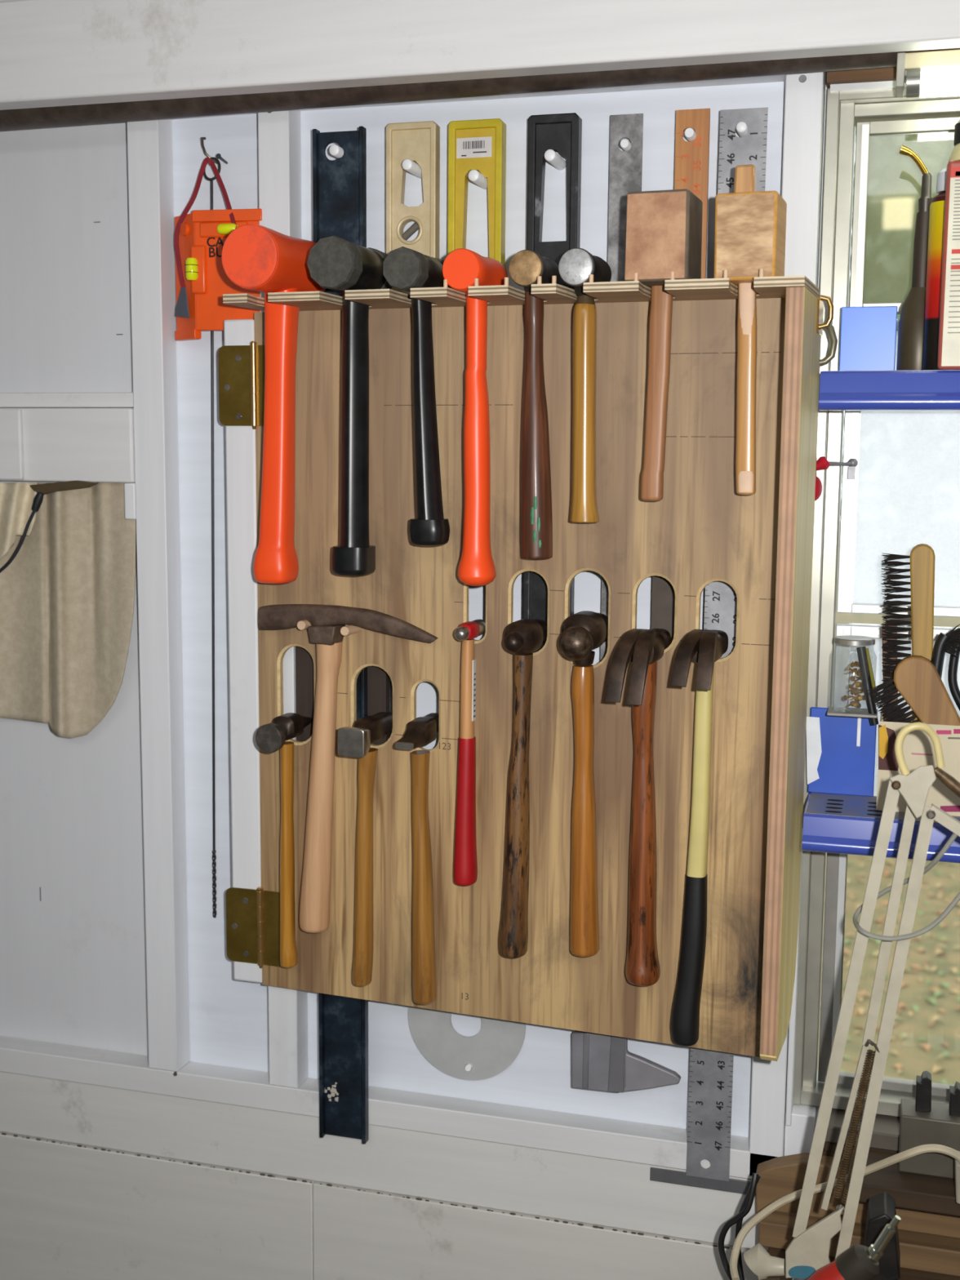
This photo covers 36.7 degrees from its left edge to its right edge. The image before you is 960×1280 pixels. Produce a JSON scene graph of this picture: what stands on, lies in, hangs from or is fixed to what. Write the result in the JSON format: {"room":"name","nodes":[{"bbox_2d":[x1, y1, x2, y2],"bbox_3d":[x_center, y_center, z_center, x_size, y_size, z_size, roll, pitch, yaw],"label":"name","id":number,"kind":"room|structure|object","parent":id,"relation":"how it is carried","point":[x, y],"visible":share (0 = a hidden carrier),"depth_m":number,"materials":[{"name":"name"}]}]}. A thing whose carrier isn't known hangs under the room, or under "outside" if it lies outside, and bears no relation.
{"room":"workshop","nodes":[
{"label":"workshop","id":0,"kind":"room"},
{"bbox_2d":[0,0,827,1137],"bbox_3d":[0.381,0.119,1.724,6.200,2.420,0.072,3,8,16],"label":"wall","id":1,"kind":"structure","parent":0,"point":[228,1016],"depth_m":1.81,"materials":[{"name":"white paint"}]},
{"bbox_2d":[0,408,23,479],"bbox_3d":[-0.693,-0.257,1.901,0.208,0.090,0.008,3,8,16],"label":"trim","id":2,"kind":"structure","parent":1,"relation":"attached to","point":[11,455],"depth_m":1.87,"materials":[{"name":"white paint"}]},
{"bbox_2d":[29,480,98,494],"bbox_3d":[-0.535,-0.196,1.861,0.096,0.019,0.012,3,8,16],"label":"clip","id":3,"kind":"object","parent":1,"relation":"attached to","point":[46,488],"visible":0.99,"depth_m":1.85,"materials":[{"name":"brown metal"}]},
{"bbox_2d":[0,482,36,559],"bbox_3d":[-0.697,-0.139,1.907,0.256,0.140,0.041,3,8,16],"label":"cloth","id":4,"kind":"object","parent":3,"relation":"hanging from","point":[16,499],"visible":0.99,"depth_m":1.88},
{"bbox_2d":[0,491,44,573],"bbox_3d":[-0.601,-0.133,1.871,0.087,0.119,0.012,3,8,16],"label":"extension cord","id":5,"kind":"object","parent":4,"relation":"hanging from","point":[37,500],"visible":1,"depth_m":1.86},
{"bbox_2d":[0,482,135,737],"bbox_3d":[-0.647,-0.042,1.933,0.421,0.340,0.038,2,8,15],"label":"cloth","id":6,"kind":"object","parent":3,"relation":"hanging from","point":[67,596],"visible":0.95,"depth_m":1.91,"materials":[{"name":"fabric"}]},
{"bbox_2d":[0,392,133,408],"bbox_3d":[-1.522,-0.356,2.160,2.264,0.019,0.032,3,8,16],"label":"trim","id":7,"kind":"structure","parent":1,"relation":"attached to","point":[7,400],"depth_m":1.86,"materials":[{"name":"white paint"}]},
{"bbox_2d":[0,408,135,482],"bbox_3d":[-1.524,-0.298,2.163,2.264,0.094,0.042,3,8,16],"label":"trim","id":8,"kind":"structure","parent":1,"relation":"attached to","point":[95,445],"depth_m":1.85,"materials":[{"name":"white paint"}]},
{"bbox_2d":[0,121,148,1055],"bbox_3d":[-1.518,-0.091,2.216,2.265,1.280,0.012,3,8,16],"label":"wall panel","id":9,"kind":"object","parent":1,"relation":"attached to","point":[73,960],"depth_m":1.95,"materials":[{"name":"paint"}]},
{"bbox_2d":[124,482,136,519],"bbox_3d":[-0.443,-0.180,1.867,0.016,0.046,0.038,3,8,16],"label":"trim","id":10,"kind":"structure","parent":1,"relation":"attached to","point":[129,487],"depth_m":1.85,"materials":[{"name":"white paint"}]},
{"bbox_2d":[0,1131,315,1279],"bbox_3d":[-1.417,0.852,2.290,2.500,0.392,0.048,3,8,16],"label":"wall panel","id":11,"kind":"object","parent":1,"relation":"attached to","point":[70,1211],"depth_m":1.98,"materials":[{"name":"paint"}]},
{"bbox_2d":[126,118,190,1071],"bbox_3d":[-0.415,-0.069,1.873,0.043,1.298,0.038,3,8,16],"label":"wall stud","id":12,"kind":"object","parent":1,"relation":"attached to","point":[149,142],"depth_m":1.86,"materials":[{"name":"white paint"}]},
{"bbox_2d":[200,137,217,164],"bbox_3d":[-0.336,-0.604,1.785,0.010,0.027,0.032,3,8,19],"label":"wall hook","id":13,"kind":"object","parent":1,"relation":"attached to","point":[202,138],"visible":1,"depth_m":1.78,"materials":[{"name":"metal"}]},
{"bbox_2d":[203,156,221,917],"bbox_3d":[-0.339,-0.113,1.851,0.034,0.975,0.012,6,9,35],"label":"bit","id":14,"kind":"object","parent":13,"relation":"hanging from","point":[214,856],"visible":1,"depth_m":1.86,"materials":[{"name":"metal"}]},
{"bbox_2d":[173,157,262,341],"bbox_3d":[-0.329,-0.481,1.771,0.131,0.220,0.042,4,8,24],"label":"post level","id":15,"kind":"object","parent":13,"relation":"hanging from","point":[202,281],"visible":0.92,"depth_m":1.77,"materials":[{"name":"orange plastic"}]},
{"bbox_2d":[216,153,227,164],"bbox_3d":[-0.316,-0.593,1.783,0.007,0.008,0.027,3,8,16],"label":"nail","id":16,"kind":"object","parent":1,"relation":"attached to","point":[218,155],"visible":1,"depth_m":1.77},
{"bbox_2d":[223,319,262,982],"bbox_3d":[-0.293,0.024,1.817,0.041,0.836,0.023,3,8,16],"label":"trim","id":17,"kind":"structure","parent":1,"relation":"attached to","point":[240,441],"depth_m":1.80,"materials":[{"name":"white paint"}]},
{"bbox_2d":[257,109,308,1088],"bbox_3d":[-0.247,-0.061,1.825,0.040,1.298,0.038,3,8,16],"label":"trim","id":18,"kind":"structure","parent":1,"relation":"attached to","point":[279,144],"depth_m":1.76,"materials":[{"name":"white paint"}]},
{"bbox_2d":[328,144,343,158],"bbox_3d":[-0.163,-0.578,1.723,0.013,0.013,0.060,3,8,16],"label":"wooden peg","id":19,"kind":"object","parent":1,"relation":"attached to","point":[335,150],"visible":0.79,"depth_m":1.70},
{"bbox_2d":[312,126,368,1144],"bbox_3d":[-0.171,0.021,1.785,0.063,1.257,0.013,3,8,16],"label":"spirit level","id":20,"kind":"object","parent":19,"relation":"hanging from","point":[339,184],"visible":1,"depth_m":1.84,"materials":[{"name":"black metal"}]},
{"bbox_2d":[295,645,390,745],"bbox_3d":[-0.172,0.063,1.812,0.121,0.300,0.016,3,8,16],"label":"wooden plank","id":21,"kind":"object","parent":1,"relation":"attached to","point":[378,680],"visible":0.09,"depth_m":1.81,"materials":[{"name":"brown wood"}]},
{"bbox_2d":[0,1071,768,1251],"bbox_3d":[-1.108,0.623,2.173,3.138,0.092,0.044,3,8,16],"label":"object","id":22,"kind":"structure","parent":1,"relation":"attached to","point":[588,1189],"depth_m":1.87,"materials":[{"name":"paint"}]},
{"bbox_2d":[0,1035,776,1179],"bbox_3d":[-1.127,0.560,2.161,3.103,0.035,0.038,3,8,16],"label":"trim","id":23,"kind":"structure","parent":1,"relation":"attached to","point":[525,1126],"depth_m":1.85,"materials":[{"name":"white paint"}]},
{"bbox_2d":[401,159,422,178],"bbox_3d":[-0.077,-0.555,1.703,0.013,0.013,0.056,3,8,16],"label":"wooden peg","id":24,"kind":"object","parent":1,"relation":"attached to","point":[408,165],"visible":0.9,"depth_m":1.68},
{"bbox_2d":[386,120,439,294],"bbox_3d":[-0.080,-0.421,1.722,0.062,0.374,0.018,3,8,16],"label":"spirit level","id":25,"kind":"object","parent":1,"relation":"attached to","point":[419,142],"visible":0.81,"depth_m":1.70,"materials":[{"name":"beige metal"}]},
{"bbox_2d":[408,1006,525,1079],"bbox_3d":[-0.018,0.486,1.843,0.155,0.155,0.004,3,8,16],"label":"disc template","id":26,"kind":"object","parent":1,"relation":"attached to","point":[498,1042],"visible":0.62,"depth_m":1.85,"materials":[{"name":"grey plastic"}]},
{"bbox_2d":[464,1063,472,1071],"bbox_3d":[-0.014,0.545,1.849,0.008,0.008,0.013,3,8,16],"label":"wooden peg","id":27,"kind":"object","parent":1,"relation":"attached to","point":[468,1067],"visible":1,"depth_m":1.84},
{"bbox_2d":[467,169,487,189],"bbox_3d":[0.000,-0.535,1.683,0.013,0.013,0.056,3,8,16],"label":"wooden peg","id":28,"kind":"object","parent":1,"relation":"attached to","point":[475,176],"visible":0.91,"depth_m":1.66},
{"bbox_2d":[447,118,506,292],"bbox_3d":[-0.005,-0.370,1.708,0.065,0.468,0.020,3,8,16],"label":"spirit level","id":29,"kind":"object","parent":28,"relation":"hanging from","point":[478,144],"visible":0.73,"depth_m":1.68,"materials":[{"name":"yellow paint"}]},
{"bbox_2d":[171,74,785,119],"bbox_3d":[-1.116,-0.704,1.996,3.103,0.043,0.034,3,8,16],"label":"trim","id":30,"kind":"structure","parent":1,"relation":"attached to","point":[773,78],"depth_m":1.65,"materials":[{"name":"white paint"}]},
{"bbox_2d":[217,268,837,1061],"bbox_3d":[0.014,0.034,1.661,0.736,0.863,0.154,3,8,19],"label":"door","id":31,"kind":"structure","parent":1,"relation":"in","point":[701,532],"depth_m":1.66,"materials":[{"name":"brown wood"}]},
{"bbox_2d":[221,223,326,584],"bbox_3d":[-0.234,-0.267,1.688,0.071,0.406,0.143,3,8,19],"label":"hammer","id":32,"kind":"object","parent":31,"relation":"hanging from","point":[255,257],"visible":0.88,"depth_m":1.68,"materials":[{"name":"orange plastic"}]},
{"bbox_2d":[255,712,312,968],"bbox_3d":[-0.237,0.250,1.789,0.035,0.319,0.100,3,8,19],"label":"hammer","id":33,"kind":"object","parent":31,"relation":"hanging from","point":[270,738],"visible":1,"depth_m":1.78,"materials":[{"name":"wood"}]},
{"bbox_2d":[257,604,438,933],"bbox_3d":[-0.160,0.161,1.758,0.231,0.408,0.038,3,8,19],"label":"hammer","id":34,"kind":"object","parent":31,"relation":"on","point":[326,621],"visible":1,"depth_m":1.75,"materials":[{"name":"brown wood"}]},
{"bbox_2d":[307,624,345,645],"bbox_3d":[-0.185,-0.007,1.744,0.037,0.023,0.032,3,8,19],"label":"socket","id":35,"kind":"object","parent":34,"relation":"attached to","point":[319,634],"depth_m":1.73,"materials":[{"name":"metal"}]},
{"bbox_2d":[306,235,392,576],"bbox_3d":[-0.145,-0.262,1.658,0.057,0.378,0.122,3,8,19],"label":"mallet","id":36,"kind":"object","parent":31,"relation":"hanging from","point":[334,262],"visible":0.88,"depth_m":1.65,"materials":[{"name":"rubber"}]},
{"bbox_2d":[337,711,392,986],"bbox_3d":[-0.136,0.258,1.756,0.037,0.332,0.104,3,8,19],"label":"hammer","id":37,"kind":"object","parent":31,"relation":"attached to","point":[356,741],"visible":0.99,"depth_m":1.74,"materials":[{"name":"wood"}]},
{"bbox_2d":[395,712,439,1004],"bbox_3d":[-0.068,0.266,1.731,0.033,0.347,0.102,3,8,19],"label":"hammer","id":38,"kind":"object","parent":31,"relation":"attached to","point":[420,731],"visible":0.99,"depth_m":1.72,"materials":[{"name":"wood"}]},
{"bbox_2d":[382,246,453,546],"bbox_3d":[-0.063,-0.269,1.628,0.053,0.326,0.112,3,8,19],"label":"mallet","id":39,"kind":"object","parent":31,"relation":"hanging from","point":[404,268],"visible":0.91,"depth_m":1.62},
{"bbox_2d":[453,618,485,885],"bbox_3d":[-0.014,0.134,1.699,0.027,0.312,0.070,3,8,19],"label":"hammer","id":40,"kind":"object","parent":31,"relation":"hanging from","point":[465,861],"visible":1,"depth_m":1.69,"materials":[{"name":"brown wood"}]},
{"bbox_2d":[473,672,475,717],"bbox_3d":[-0.006,0.064,1.682,0.001,0.052,0.006,3,8,19],"label":"print","id":41,"kind":"object","parent":40,"relation":"on","point":[474,695],"depth_m":1.68},
{"bbox_2d":[442,248,507,586],"bbox_3d":[-0.005,-0.242,1.611,0.045,0.366,0.095,3,8,19],"label":"hammer","id":42,"kind":"object","parent":31,"relation":"hanging from","point":[460,268],"visible":0.98,"depth_m":1.60,"materials":[{"name":"orange plastic"}]},
{"bbox_2d":[222,275,818,311],"bbox_3d":[0.032,-0.377,1.584,0.650,0.010,0.120,3,8,19],"label":"shelf","id":43,"kind":"object","parent":31,"relation":"attached to","point":[772,292],"depth_m":1.55,"materials":[{"name":"brown wood"}]},
{"bbox_2d":[498,618,546,958],"bbox_3d":[0.047,0.174,1.681,0.044,0.397,0.101,3,8,19],"label":"hammer","id":44,"kind":"object","parent":31,"relation":"hanging from","point":[522,637],"visible":0.99,"depth_m":1.67,"materials":[{"name":"wood"}]},
{"bbox_2d":[508,249,560,559],"bbox_3d":[0.060,-0.255,1.590,0.043,0.331,0.074,3,8,19],"label":"hammer","id":45,"kind":"object","parent":31,"relation":"hanging from","point":[526,265],"visible":0.92,"depth_m":1.58,"materials":[{"name":"wood"}]},
{"bbox_2d":[559,610,608,956],"bbox_3d":[0.117,0.165,1.652,0.048,0.397,0.107,3,8,19],"label":"hammer","id":46,"kind":"object","parent":31,"relation":"hanging from","point":[583,632],"visible":1,"depth_m":1.64,"materials":[{"name":"wood"}]},
{"bbox_2d":[558,248,611,522],"bbox_3d":[0.112,-0.273,1.569,0.040,0.289,0.080,3,8,19],"label":"hammer","id":47,"kind":"object","parent":31,"relation":"hanging from","point":[575,266],"visible":0.91,"depth_m":1.56,"materials":[{"name":"wood"}]},
{"bbox_2d":[571,113,680,1093],"bbox_3d":[0.182,-0.018,1.696,0.135,1.156,0.016,3,8,16],"label":"caliper","id":48,"kind":"object","parent":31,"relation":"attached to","point":[599,1062],"visible":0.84,"depth_m":1.75,"materials":[{"name":"metal"}]},
{"bbox_2d":[605,628,671,986],"bbox_3d":[0.180,0.190,1.616,0.043,0.408,0.142,4,8,23],"label":"hammer","id":49,"kind":"object","parent":31,"relation":"in","point":[643,648],"visible":1,"depth_m":1.62,"materials":[{"name":"wood"}]},
{"bbox_2d":[624,188,702,501],"bbox_3d":[0.191,-0.304,1.522,0.067,0.316,0.075,3,8,19],"label":"mallet","id":50,"kind":"object","parent":31,"relation":"hanging from","point":[664,228],"visible":0.95,"depth_m":1.48,"materials":[{"name":"brown wood"}]},
{"bbox_2d":[671,629,728,1045],"bbox_3d":[0.238,0.224,1.603,0.046,0.474,0.130,3,8,19],"label":"hammer","id":51,"kind":"object","parent":31,"relation":"in","point":[704,647],"visible":1,"depth_m":1.60,"materials":[{"name":"brown metal"}]},
{"bbox_2d":[714,164,786,494],"bbox_3d":[0.278,-0.320,1.504,0.063,0.336,0.071,3,8,19],"label":"mallet","id":52,"kind":"object","parent":31,"relation":"in","point":[750,233],"visible":0.98,"depth_m":1.47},
{"bbox_2d":[801,706,959,863],"bbox_3d":[0.697,0.168,1.509,0.709,0.139,0.116,3,8,16],"label":"steel shelf","id":53,"kind":"object","parent":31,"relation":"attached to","point":[841,815],"visible":0.63,"depth_m":1.63,"materials":[{"name":"blue metal"}]},
{"bbox_2d":[826,706,877,718],"bbox_3d":[0.415,0.081,1.613,0.054,0.004,0.041,3,8,16],"label":"stand","id":54,"kind":"object","parent":53,"relation":"on","point":[832,711],"visible":1,"depth_m":1.60,"materials":[{"name":"metal"}]},
{"bbox_2d":[834,635,875,645],"bbox_3d":[0.416,0.038,1.613,0.049,0.081,0.049,3,8,16],"label":"lid","id":55,"kind":"object","parent":54,"relation":"on","point":[851,640],"visible":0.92,"depth_m":1.59,"materials":[{"name":"metal"}]},
{"bbox_2d":[856,646,878,724],"bbox_3d":[0.428,0.050,1.597,0.028,0.087,0.011,4,8,26],"label":"knife","id":56,"kind":"object","parent":55,"relation":"in","point":[864,657],"visible":0.9,"depth_m":1.59,"materials":[{"name":"black plastic"}]},
{"bbox_2d":[801,792,959,863],"bbox_3d":[0.700,0.217,1.514,0.702,0.040,0.116,3,8,16],"label":"tray","id":57,"kind":"object","parent":53,"relation":"on","point":[839,823],"depth_m":1.55,"materials":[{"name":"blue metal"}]},
{"bbox_2d":[875,711,959,816],"bbox_3d":[0.522,0.137,1.577,0.172,0.098,0.063,3,8,16],"label":"carton","id":58,"kind":"object","parent":53,"relation":"on","point":[917,746],"visible":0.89,"depth_m":1.56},
{"bbox_2d":[881,624,897,721],"bbox_3d":[0.457,0.036,1.612,0.022,0.115,0.009,3,8,16],"label":"scrub brush","id":59,"kind":"object","parent":58,"relation":"in","point":[894,638],"visible":0.32,"depth_m":1.61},
{"bbox_2d":[880,543,935,722],"bbox_3d":[0.467,-0.007,1.583,0.061,0.197,0.023,3,8,16],"label":"scrub brush","id":60,"kind":"object","parent":58,"relation":"in","point":[922,557],"visible":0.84,"depth_m":1.57,"materials":[{"name":"brown wood"}]},
{"bbox_2d":[866,654,959,725],"bbox_3d":[0.469,0.069,1.563,0.101,0.104,0.022,3,8,16],"label":"scrub brush","id":61,"kind":"object","parent":58,"relation":"in","point":[916,678],"visible":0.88,"depth_m":1.55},
{"bbox_2d":[931,624,959,678],"bbox_3d":[0.506,0.042,1.562,0.037,0.120,0.028,7,10,40],"label":"brush","id":62,"kind":"object","parent":58,"relation":"in","point":[947,642],"visible":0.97,"depth_m":1.55,"materials":[{"name":"black plastic"}]},
{"bbox_2d":[947,642,959,711],"bbox_3d":[0.531,0.037,1.576,0.031,0.128,0.033,-5,9,-33],"label":"brush","id":63,"kind":"object","parent":58,"relation":"in","point":[953,660],"visible":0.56,"depth_m":1.58,"materials":[{"name":"black plastic"}]},
{"bbox_2d":[818,306,959,410],"bbox_3d":[0.704,-0.286,1.448,0.702,0.115,0.116,3,8,16],"label":"steel shelf","id":64,"kind":"object","parent":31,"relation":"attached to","point":[867,379],"visible":1,"depth_m":1.49,"materials":[{"name":"blue metal"}]},
{"bbox_2d":[818,370,959,410],"bbox_3d":[0.704,-0.249,1.453,0.702,0.040,0.116,3,8,16],"label":"tray","id":65,"kind":"object","parent":64,"relation":"on","point":[839,390],"depth_m":1.48,"materials":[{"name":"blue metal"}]},
{"bbox_2d":[896,145,932,370],"bbox_3d":[0.471,-0.405,1.542,0.045,0.240,0.045,-4,9,-29],"label":"can","id":66,"kind":"object","parent":64,"relation":"on","point":[911,322],"visible":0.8,"depth_m":1.53,"materials":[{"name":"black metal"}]},
{"bbox_2d":[922,168,946,369],"bbox_3d":[0.485,-0.383,1.502,0.042,0.206,0.042,3,8,16],"label":"spray can","id":67,"kind":"object","parent":64,"relation":"on","point":[936,215],"visible":0.47,"depth_m":1.49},
{"bbox_2d":[937,120,959,369],"bbox_3d":[0.518,-0.401,1.447,0.105,0.258,0.058,3,8,16],"label":"tube","id":68,"kind":"object","parent":64,"relation":"on","point":[948,339],"visible":0.99,"depth_m":1.45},
{"bbox_2d":[947,179,959,333],"bbox_3d":[0.514,-0.380,1.431,0.090,0.149,0.001,3,8,16],"label":"print","id":69,"kind":"object","parent":68,"relation":"attached to","point":[953,185],"depth_m":1.44},
{"bbox_2d":[951,264,959,269],"bbox_3d":[0.505,-0.371,1.435,0.072,0.004,0.001,3,8,16],"label":"print","id":70,"kind":"object","parent":68,"relation":"on","point":[953,266],"depth_m":1.44},
{"bbox_2d":[951,248,959,253],"bbox_3d":[0.507,-0.386,1.432,0.077,0.004,0.001,3,8,16],"label":"print","id":71,"kind":"object","parent":68,"relation":"on","point":[953,251],"depth_m":1.44},
{"bbox_2d":[312,1181,762,1279],"bbox_3d":[0.091,0.920,1.861,0.637,0.392,0.048,3,8,16],"label":"trim","id":72,"kind":"structure","parent":1,"relation":"attached to","point":[368,1234],"depth_m":1.85,"materials":[{"name":"paint"}]},
{"bbox_2d":[1,1133,732,1248],"bbox_3d":[-0.214,0.713,1.899,1.122,0.002,0.003,3,8,16],"label":"dirt","id":73,"kind":"object","parent":72,"relation":"on","point":[4,1134],"visible":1,"depth_m":1.86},
{"bbox_2d":[544,149,566,170],"bbox_3d":[0.086,-0.550,1.656,0.013,0.013,0.056,3,8,16],"label":"wooden peg","id":74,"kind":"object","parent":1,"relation":"attached to","point":[552,157],"visible":1,"depth_m":1.64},
{"bbox_2d":[522,112,582,652],"bbox_3d":[0.083,-0.237,1.700,0.059,0.729,0.020,3,8,16],"label":"spirit level","id":75,"kind":"object","parent":74,"relation":"hanging from","point":[562,133],"visible":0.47,"depth_m":1.66,"materials":[{"name":"black plastic"}]},
{"bbox_2d":[619,138,631,151],"bbox_3d":[0.167,-0.558,1.639,0.010,0.010,0.042,3,8,16],"label":"wooden peg","id":76,"kind":"object","parent":1,"relation":"attached to","point":[625,144],"visible":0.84,"depth_m":1.62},
{"bbox_2d":[684,127,696,141],"bbox_3d":[0.237,-0.562,1.616,0.011,0.011,0.046,3,8,16],"label":"wooden peg","id":77,"kind":"object","parent":1,"relation":"attached to","point":[689,132],"visible":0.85,"depth_m":1.59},
{"bbox_2d":[651,108,710,643],"bbox_3d":[0.227,-0.096,1.674,0.052,0.997,0.008,3,8,16],"label":"wooden rule","id":78,"kind":"object","parent":77,"relation":"hanging from","point":[691,157],"visible":0.25,"depth_m":1.61,"materials":[{"name":"brown wood"}]},
{"bbox_2d":[736,121,747,137],"bbox_3d":[0.291,-0.561,1.596,0.012,0.011,0.054,3,8,16],"label":"wooden peg","id":79,"kind":"object","parent":1,"relation":"attached to","point":[741,126],"visible":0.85,"depth_m":1.57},
{"bbox_2d":[649,106,768,1195],"bbox_3d":[0.281,0.041,1.662,0.143,1.253,0.004,3,8,16],"label":"square","id":80,"kind":"object","parent":79,"relation":"hanging from","point":[711,1072],"visible":0.12,"depth_m":1.72,"materials":[{"name":"metal"}]},
{"bbox_2d":[749,71,826,1176],"bbox_3d":[0.352,-0.019,1.663,0.040,1.330,0.050,3,8,16],"label":"trim","id":81,"kind":"structure","parent":1,"relation":"attached to","point":[804,102],"depth_m":1.58,"materials":[{"name":"white paint"}]},
{"bbox_2d":[783,1104,817,1155],"bbox_3d":[0.384,0.602,1.736,0.034,0.087,0.046,3,8,16],"label":"trim","id":82,"kind":"structure","parent":1,"relation":"attached to","point":[798,1136],"depth_m":1.71,"materials":[{"name":"white paint"}]},
{"bbox_2d":[798,74,806,82],"bbox_3d":[0.348,-0.606,1.562,0.009,0.009,0.003,3,8,16],"label":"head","id":83,"kind":"object","parent":1,"relation":"attached to","point":[802,78],"visible":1,"depth_m":1.56},
{"bbox_2d":[823,1141,897,1153],"bbox_3d":[1.060,0.620,1.540,1.350,0.016,0.052,3,8,16],"label":"trim","id":84,"kind":"structure","parent":1,"relation":"attached to","point":[828,1146],"depth_m":1.70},
{"bbox_2d":[825,1108,900,1151],"bbox_3d":[1.059,0.602,1.532,1.350,0.020,0.062,3,8,16],"label":"trim","id":85,"kind":"structure","parent":1,"relation":"attached to","point":[886,1131],"depth_m":1.68,"materials":[{"name":"grey paint"}]},
{"bbox_2d":[785,48,959,1158],"bbox_3d":[1.099,0.063,1.489,1.495,1.364,0.110,3,8,16],"label":"window","id":86,"kind":"structure","parent":1,"relation":"in","point":[904,494],"depth_m":1.66,"materials":[{"name":"metal"}]},
{"bbox_2d":[814,456,857,501],"bbox_3d":[0.395,-0.181,1.625,0.068,0.050,0.025,-1,8,-13],"label":"window latch","id":87,"kind":"object","parent":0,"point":[822,463],"depth_m":1.62,"materials":[{"name":"red metal"}]},
{"bbox_3d":[-0.215,1.605,-0.134,6.200,0.050,4.310,3,8,16],"label":"floor","id":88,"kind":"structure","parent":0,"visible":0},
{"bbox_2d":[755,1152,959,1279],"bbox_3d":[1.072,1.019,1.235,1.725,0.774,0.616,3,8,16],"label":"workbench","id":89,"kind":"object","parent":88,"relation":"on","point":[780,1176],"depth_m":1.65,"materials":[{"name":"brown wood"}]},
{"bbox_2d":[718,1173,758,1279],"bbox_3d":[0.291,0.656,1.618,0.037,0.125,0.035,-4,9,-31],"label":"power cable","id":90,"kind":"object","parent":89,"relation":"hanging from","point":[745,1211],"visible":0.96,"depth_m":1.61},
{"bbox_2d":[734,1174,760,1279],"bbox_3d":[0.300,0.662,1.624,0.027,0.130,0.013,1,7,1],"label":"power cable","id":91,"kind":"object","parent":89,"relation":"hanging from","point":[739,1224],"visible":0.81,"depth_m":1.62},
{"bbox_2d":[743,722,959,1279],"bbox_3d":[0.377,0.396,1.432,0.215,0.646,0.080,3,8,16],"label":"lamp","id":92,"kind":"object","parent":89,"relation":"on","point":[808,1251],"visible":0.99,"depth_m":1.43,"materials":[{"name":"beige metal"}]},
{"bbox_2d":[806,1215,901,1279],"bbox_3d":[0.355,0.610,1.403,0.097,0.123,0.044,3,8,16],"label":"screwdriver","id":93,"kind":"object","parent":89,"relation":"on","point":[859,1262],"visible":1,"depth_m":1.39,"materials":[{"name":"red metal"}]},
{"bbox_2d":[758,1208,959,1276],"bbox_3d":[0.955,0.705,1.487,1.316,0.030,0.032,3,8,16],"label":"wooden board","id":94,"kind":"object","parent":89,"relation":"on","point":[922,1251],"visible":0.67,"depth_m":1.62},
{"bbox_2d":[848,1147,959,1216],"bbox_3d":[0.908,0.626,1.500,1.020,0.022,0.088,3,8,16],"label":"wooden board","id":95,"kind":"object","parent":89,"relation":"on","point":[913,1191],"visible":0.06,"depth_m":1.59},
{"bbox_2d":[897,1097,959,1178],"bbox_3d":[0.523,0.562,1.624,0.100,0.067,0.047,3,8,16],"label":"metal box","id":96,"kind":"object","parent":95,"relation":"on","point":[936,1126],"visible":0.92,"depth_m":1.61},
{"bbox_2d":[915,1071,931,1111],"bbox_3d":[0.499,0.507,1.626,0.017,0.042,0.020,3,8,16],"label":"holder","id":97,"kind":"object","parent":96,"relation":"on","point":[923,1082],"visible":1,"depth_m":1.62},
{"bbox_2d":[948,1081,959,1116],"bbox_3d":[0.532,0.518,1.618,0.013,0.044,0.020,3,8,16],"label":"holder","id":98,"kind":"object","parent":96,"relation":"on","point":[954,1091],"visible":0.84,"depth_m":1.61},
{"bbox_2d":[954,1151,959,1204],"bbox_3d":[0.524,0.581,1.559,0.025,0.050,0.034,3,8,16],"label":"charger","id":99,"kind":"object","parent":95,"relation":"on","point":[957,1165],"visible":0.76,"depth_m":1.55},
{"bbox_2d":[729,1143,959,1279],"bbox_3d":[0.397,0.608,1.572,0.259,0.147,0.075,0,7,-2],"label":"power cable","id":100,"kind":"object","parent":99,"relation":"attached to","point":[910,1153],"visible":0.83,"depth_m":1.57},
{"bbox_3d":[-3.213,0.244,0.560,0.060,2.420,4.310,3,8,16],"label":"wall","id":101,"kind":"structure","parent":0,"visible":0},
{"bbox_2d":[0,0,959,110],"bbox_3d":[0.345,-0.658,1.474,6.200,0.115,0.038,3,8,16],"label":"beam","id":102,"kind":"structure","parent":101,"relation":"attached to","point":[53,53],"depth_m":1.58,"materials":[{"name":"white paint"}]},
{"bbox_2d":[0,52,897,130],"bbox_3d":[-1.094,-0.679,1.941,3.180,0.083,0.052,3,8,16],"label":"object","id":103,"kind":"structure","parent":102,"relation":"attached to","point":[133,111],"depth_m":1.64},
{"bbox_2d":[895,49,959,97],"bbox_3d":[0.802,-0.565,1.397,0.770,0.043,0.053,3,8,16],"label":"fluorescent light","id":104,"kind":"object","parent":102,"relation":"attached to","point":[926,73],"visible":1,"depth_m":1.47,"materials":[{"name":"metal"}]},
{"label":"outside","id":105,"kind":"structure","parent":0,"visible":0},
{"bbox_2d":[817,519,959,1084],"bbox_3d":[7.923,-0.734,20.438,28.000,0.050,39.800,3,8,16],"label":"ground","id":106,"kind":"structure","parent":105,"point":[915,1060],"depth_m":5.17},
{"bbox_2d":[839,126,911,625],"bbox_3d":[3.166,-1.958,10.516,4.270,4.900,4.231,3,8,16],"label":"tree","id":107,"kind":"object","parent":106,"relation":"on","point":[908,619],"visible":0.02,"depth_m":10.64,"materials":[{"name":"green plant"}]},
{"bbox_2d":[817,855,959,1084],"bbox_3d":[2.317,1.112,5.774,3.042,0.022,4.344,3,8,16],"label":"fallen leaves","id":108,"kind":"object","parent":106,"relation":"on","point":[886,871],"visible":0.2,"depth_m":5.20,"materials":[{"name":"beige plant"}]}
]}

